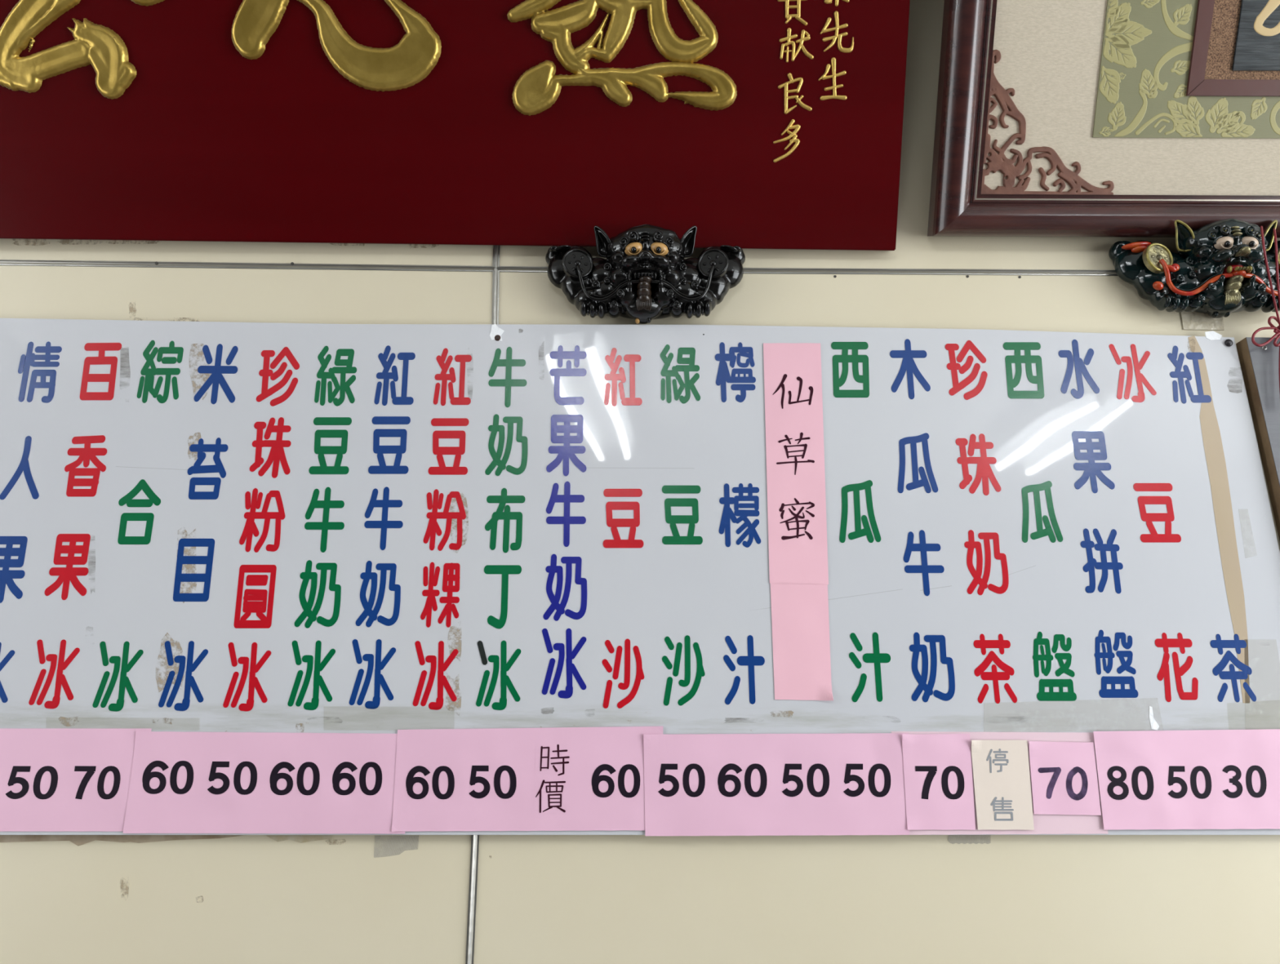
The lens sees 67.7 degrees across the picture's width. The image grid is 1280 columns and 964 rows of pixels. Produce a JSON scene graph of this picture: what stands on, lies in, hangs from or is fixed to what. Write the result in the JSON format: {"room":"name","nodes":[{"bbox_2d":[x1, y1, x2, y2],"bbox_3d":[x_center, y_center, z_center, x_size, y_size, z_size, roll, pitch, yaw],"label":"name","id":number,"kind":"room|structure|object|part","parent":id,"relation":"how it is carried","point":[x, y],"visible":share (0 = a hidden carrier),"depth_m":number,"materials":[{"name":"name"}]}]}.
{"room":"shop","nodes":[
{"label":"shop","id":0,"kind":"room"},
{"bbox_2d":[0,0,1279,963],"bbox_3d":[0.698,0.408,1.651,7.800,3.250,0.101,0,-15,0],"label":"wall","id":1,"kind":"structure","parent":0,"point":[243,899],"depth_m":1.54,"materials":[{"name":"beige paint"}]},
{"bbox_2d":[0,835,241,845],"bbox_3d":[-0.858,0.582,1.552,0.424,0.019,0.001,0,-15,0],"label":"scrap","id":2,"kind":"object","parent":1,"relation":"attached to","point":[78,840],"visible":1,"depth_m":1.55,"materials":[{"name":"beige paper"}]},
{"bbox_3d":[-1.733,0.743,1.511,2.922,2.468,0.004,0,-15,0],"label":"wall panel","id":3,"kind":"part","parent":1,"relation":"part of","materials":[{"name":"beige paint"}]},
{"bbox_3d":[-1.728,-0.801,1.914,2.915,0.801,0.004,0,-15,0],"label":"wall panel","id":4,"kind":"part","parent":1,"relation":"part of","materials":[{"name":"beige laminate"}]},
{"bbox_2d":[266,835,333,843],"bbox_3d":[-0.554,0.581,1.552,0.109,0.012,0.001,0,-15,0],"label":"scrap","id":5,"kind":"object","parent":1,"relation":"attached to","point":[301,839],"visible":1,"depth_m":1.55,"materials":[{"name":"beige paper"}]},
{"bbox_2d":[0,0,910,251],"bbox_3d":[-0.818,-0.836,1.725,2.603,0.731,0.375,0,-15,0],"label":"plaque","id":6,"kind":"object","parent":1,"relation":"attached to","point":[749,124],"visible":1,"depth_m":1.75,"materials":[{"name":"red paint"}]},
{"bbox_2d":[465,247,499,963],"bbox_3d":[-0.274,0.749,1.507,0.023,2.468,0.006,0,-15,0],"label":"trim","id":7,"kind":"structure","parent":1,"relation":"attached to","point":[495,279],"depth_m":1.54,"materials":[{"name":"silver metal"}]},
{"bbox_2d":[492,245,500,266],"bbox_3d":[-0.267,-0.796,1.909,0.022,0.799,0.006,0,-15,0],"label":"trim","id":8,"kind":"structure","parent":1,"relation":"attached to","point":[498,247],"depth_m":1.81,"materials":[{"name":"silver metal"}]},
{"bbox_2d":[0,259,1117,275],"bbox_3d":[-0.098,-0.406,1.808,6.200,0.022,0.006,0,-15,0],"label":"trim","id":9,"kind":"structure","parent":1,"relation":"attached to","point":[2,262],"depth_m":1.81,"materials":[{"name":"silver metal"}]},
{"bbox_2d":[0,318,1279,835],"bbox_3d":[-0.175,0.135,1.644,2.572,0.901,0.016,0,-15,0],"label":"menu board","id":10,"kind":"object","parent":1,"relation":"attached to","point":[206,526],"depth_m":1.66,"materials":[{"name":"white plastic"}]},
{"bbox_2d":[0,728,151,831],"bbox_3d":[-1.003,0.484,1.555,0.394,0.162,0.001,0,-15,0],"label":"paper","id":11,"kind":"object","parent":10,"relation":"attached to","point":[55,780],"visible":1,"depth_m":1.56,"materials":[{"name":"pink paper"}]},
{"bbox_2d":[122,731,404,834],"bbox_3d":[-0.604,0.489,1.553,0.453,0.158,0.002,0,-15,0],"label":"paper","id":12,"kind":"object","parent":10,"relation":"attached to","point":[180,782],"visible":1,"depth_m":1.55,"materials":[{"name":"pink paper"}]},
{"bbox_2d":[391,726,662,831],"bbox_3d":[-0.181,0.482,1.555,0.438,0.166,0.002,0,-15,0],"label":"paper","id":13,"kind":"object","parent":10,"relation":"attached to","point":[446,780],"visible":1,"depth_m":1.55,"materials":[{"name":"pink paper"}]},
{"bbox_2d":[533,740,569,813],"bbox_3d":[-0.143,0.480,1.556,0.056,0.115,0.001,0,-15,0],"label":"slip","id":14,"kind":"object","parent":13,"relation":"attached to","point":[552,757],"visible":1,"depth_m":1.56,"materials":[{"name":"pink paper"}]},
{"bbox_2d":[643,733,909,835],"bbox_3d":[0.224,0.491,1.552,0.437,0.162,0.003,0,-15,0],"label":"paper","id":15,"kind":"object","parent":10,"relation":"attached to","point":[845,784],"visible":1,"depth_m":1.55,"materials":[{"name":"pink paper"}]},
{"bbox_3d":[0.276,0.053,1.663,0.106,0.639,0.012,0,-15,0],"label":"name strip","id":16,"kind":"part","parent":10,"relation":"part of","materials":[{"name":"pink paper"}]},
{"bbox_2d":[902,733,975,830],"bbox_3d":[0.487,0.486,1.552,0.113,0.150,0.005,0,-15,0],"label":"paper","id":17,"kind":"object","parent":10,"relation":"attached to","point":[938,769],"visible":1,"depth_m":1.55,"materials":[{"name":"pink paper"}]},
{"bbox_3d":[0.584,0.491,1.556,0.340,0.161,0.001,0,-15,0],"label":"backing strip","id":18,"kind":"part","parent":10,"relation":"part of","materials":[{"name":"pink paper"}]},
{"bbox_2d":[971,739,1034,830],"bbox_3d":[0.589,0.491,1.549,0.093,0.140,0.006,0,-15,0],"label":"slip","id":19,"kind":"object","parent":10,"relation":"attached to","point":[1001,768],"visible":1,"depth_m":1.55,"materials":[{"name":"beige paper"}]},
{"bbox_2d":[1029,741,1101,815],"bbox_3d":[0.691,0.482,1.554,0.109,0.115,0.003,0,-15,0],"label":"paper","id":20,"kind":"object","parent":10,"relation":"attached to","point":[1064,775],"visible":1,"depth_m":1.55,"materials":[{"name":"pink paper"}]},
{"bbox_2d":[1093,728,1279,830],"bbox_3d":[0.943,0.483,1.554,0.393,0.160,0.001,0,-15,0],"label":"paper","id":21,"kind":"object","parent":10,"relation":"attached to","point":[1197,779],"visible":1,"depth_m":1.55,"materials":[{"name":"pink paper"}]},
{"bbox_2d":[545,223,745,324],"bbox_3d":[0.011,-0.382,1.748,0.377,0.170,0.134,1,-15,-2],"label":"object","id":22,"kind":"object","parent":1,"relation":"attached to","point":[645,276],"visible":1,"depth_m":1.74,"materials":[{"name":"black plastic"}]},
{"bbox_3d":[1.360,0.780,1.506,3.272,2.422,0.004,0,-15,0],"label":"wall panel","id":23,"kind":"part","parent":1,"relation":"part of","materials":[{"name":"beige paint"}]},
{"bbox_3d":[1.368,-0.785,1.913,3.272,0.804,0.004,0,-15,0],"label":"wall panel","id":24,"kind":"part","parent":1,"relation":"part of","materials":[{"name":"beige laminate"}]},
{"bbox_2d":[927,0,1279,238],"bbox_3d":[1.326,-1.070,1.655,1.550,1.121,0.628,0,-15,0],"label":"framed picture","id":25,"kind":"object","parent":1,"relation":"attached to","point":[1076,118],"visible":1,"depth_m":1.74,"materials":[{"name":"brown wood"}]},
{"bbox_3d":[0.593,-1.073,1.655,0.083,1.121,0.628,0,-15,0],"label":"frame rail","id":26,"kind":"part","parent":25,"relation":"part of","materials":[{"name":"brown wood"}]},
{"bbox_3d":[1.323,-0.491,1.794,1.550,0.070,0.069,0,-15,0],"label":"frame rail","id":27,"kind":"part","parent":25,"relation":"part of","materials":[{"name":"brown wood"}]},
{"bbox_3d":[1.326,-1.093,1.641,0.988,0.843,0.450,0,-15,0],"label":"damask panel","id":28,"kind":"part","parent":25,"relation":"part of","materials":[{"name":"green fabric"}]},
{"bbox_3d":[1.006,-0.992,1.661,0.028,0.530,0.284,0,-15,0],"label":"frame rail","id":29,"kind":"part","parent":25,"relation":"part of","materials":[{"name":"red wood"}]},
{"bbox_3d":[1.300,-0.712,1.728,0.619,0.026,0.016,0,-15,0],"label":"frame rail","id":30,"kind":"part","parent":25,"relation":"part of","materials":[{"name":"red wood"}]},
{"bbox_2d":[1108,217,1279,318],"bbox_3d":[1.077,-0.394,1.752,0.377,0.170,0.134,1,-15,-2],"label":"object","id":31,"kind":"object","parent":1,"relation":"attached to","point":[1218,269],"visible":0.96,"depth_m":1.74,"materials":[{"name":"black ceramic"}]},
{"bbox_2d":[1251,226,1279,392],"bbox_3d":[1.154,-0.300,1.691,0.123,0.318,0.088,0,-15,0],"label":"cord","id":32,"kind":"object","parent":31,"relation":"hanging from","point":[1276,330],"visible":1,"depth_m":1.71,"materials":[{"name":"red fabric"}]},
{"bbox_2d":[1180,311,1224,330],"bbox_3d":[1.052,-0.306,1.784,0.078,0.047,0.001,0,-15,0],"label":"scrap","id":33,"kind":"object","parent":1,"relation":"attached to","point":[1191,320],"visible":0.64,"depth_m":1.78,"materials":[{"name":"beige paper"}]},
{"bbox_2d":[1235,337,1279,539],"bbox_3d":[1.413,0.044,1.674,0.620,0.626,0.033,0,-15,0],"label":"sign panel","id":34,"kind":"object","parent":1,"relation":"attached to","point":[1259,365],"visible":0.99,"depth_m":1.72,"materials":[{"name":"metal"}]}
]}

